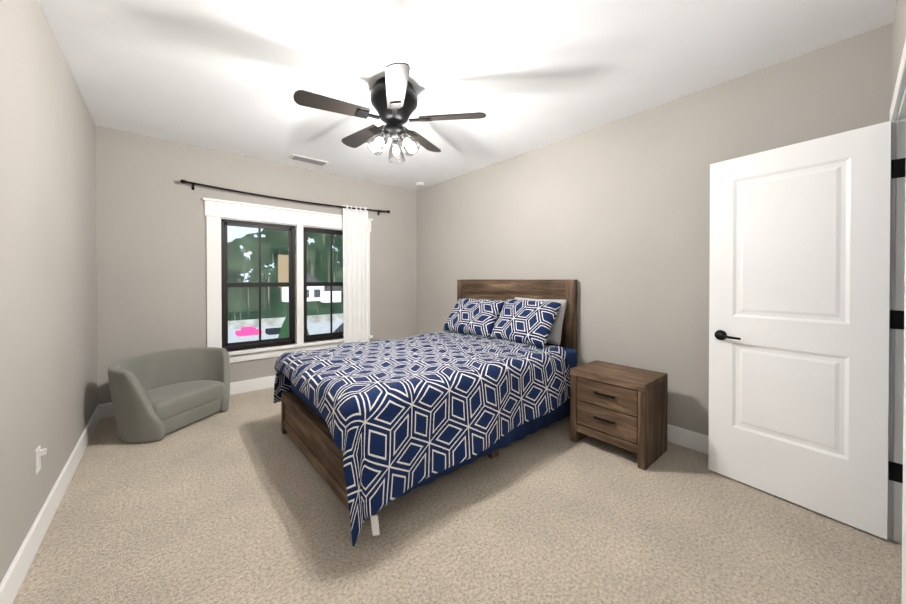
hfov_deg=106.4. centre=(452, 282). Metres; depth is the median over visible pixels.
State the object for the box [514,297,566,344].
pillow
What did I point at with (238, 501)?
floor
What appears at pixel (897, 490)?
door frame
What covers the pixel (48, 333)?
wall
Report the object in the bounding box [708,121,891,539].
door
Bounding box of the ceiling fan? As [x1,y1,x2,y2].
[293,62,485,162]
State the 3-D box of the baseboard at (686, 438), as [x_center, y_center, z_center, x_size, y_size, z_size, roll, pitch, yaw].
[0.901,1.181,3.600,0.020,0.135,4.580,0,1,-40]
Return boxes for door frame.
[888,39,905,603]
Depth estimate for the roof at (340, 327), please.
8.65 m
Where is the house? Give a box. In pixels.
[282,286,340,302]
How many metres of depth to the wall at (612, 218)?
2.81 m
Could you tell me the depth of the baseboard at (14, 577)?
1.66 m
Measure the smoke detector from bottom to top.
0.034 m
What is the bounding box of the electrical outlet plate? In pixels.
[35,446,46,474]
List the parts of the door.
handle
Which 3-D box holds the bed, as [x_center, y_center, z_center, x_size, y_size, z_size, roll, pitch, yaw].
[-0.174,0.615,3.018,2.359,1.275,1.953,0,1,-40]
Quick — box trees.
[227,226,342,329]
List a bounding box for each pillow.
[443,298,504,337]
[490,299,560,347]
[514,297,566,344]
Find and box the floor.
[13,387,901,603]
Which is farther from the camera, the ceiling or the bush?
the bush
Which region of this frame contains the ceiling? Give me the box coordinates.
[38,0,895,190]
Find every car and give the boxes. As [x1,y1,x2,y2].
[235,326,261,336]
[265,327,280,334]
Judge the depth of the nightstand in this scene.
2.44 m
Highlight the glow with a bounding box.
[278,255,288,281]
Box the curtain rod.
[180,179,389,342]
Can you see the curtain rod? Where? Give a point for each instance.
(355, 273)
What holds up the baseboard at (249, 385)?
attached to the wall at (151, 257)
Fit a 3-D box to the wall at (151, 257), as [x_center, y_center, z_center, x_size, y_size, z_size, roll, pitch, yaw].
[-1.955,-0.092,4.271,3.500,2.670,0.150,0,1,-40]
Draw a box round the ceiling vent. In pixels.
[289,154,328,165]
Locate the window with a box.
[202,197,372,362]
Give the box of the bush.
[278,311,308,337]
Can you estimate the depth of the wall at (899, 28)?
1.60 m
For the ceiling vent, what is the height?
0.016 m
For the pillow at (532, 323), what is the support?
on the bed
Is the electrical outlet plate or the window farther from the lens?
the window
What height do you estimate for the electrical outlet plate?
0.114 m
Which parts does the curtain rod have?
curtain panel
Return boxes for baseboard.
[0,404,103,603]
[104,375,275,417]
[667,424,708,453]
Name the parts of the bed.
frame, mattress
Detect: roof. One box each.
[307,273,342,297]
[334,324,343,331]
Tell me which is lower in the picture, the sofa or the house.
the sofa
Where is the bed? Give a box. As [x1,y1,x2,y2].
[274,280,576,546]
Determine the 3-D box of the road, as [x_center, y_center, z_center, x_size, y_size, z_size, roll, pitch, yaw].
[-5.180,2.270,11.956,4.763,1.616,0.020,0,1,-40]
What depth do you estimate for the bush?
8.60 m
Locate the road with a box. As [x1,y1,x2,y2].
[228,321,342,342]
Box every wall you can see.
[0,0,97,582]
[96,126,416,403]
[417,23,892,435]
[892,0,905,97]
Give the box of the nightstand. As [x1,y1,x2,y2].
[570,360,667,469]
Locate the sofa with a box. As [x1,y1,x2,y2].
[108,347,229,442]
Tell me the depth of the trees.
12.06 m
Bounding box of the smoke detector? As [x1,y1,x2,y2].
[416,182,424,186]

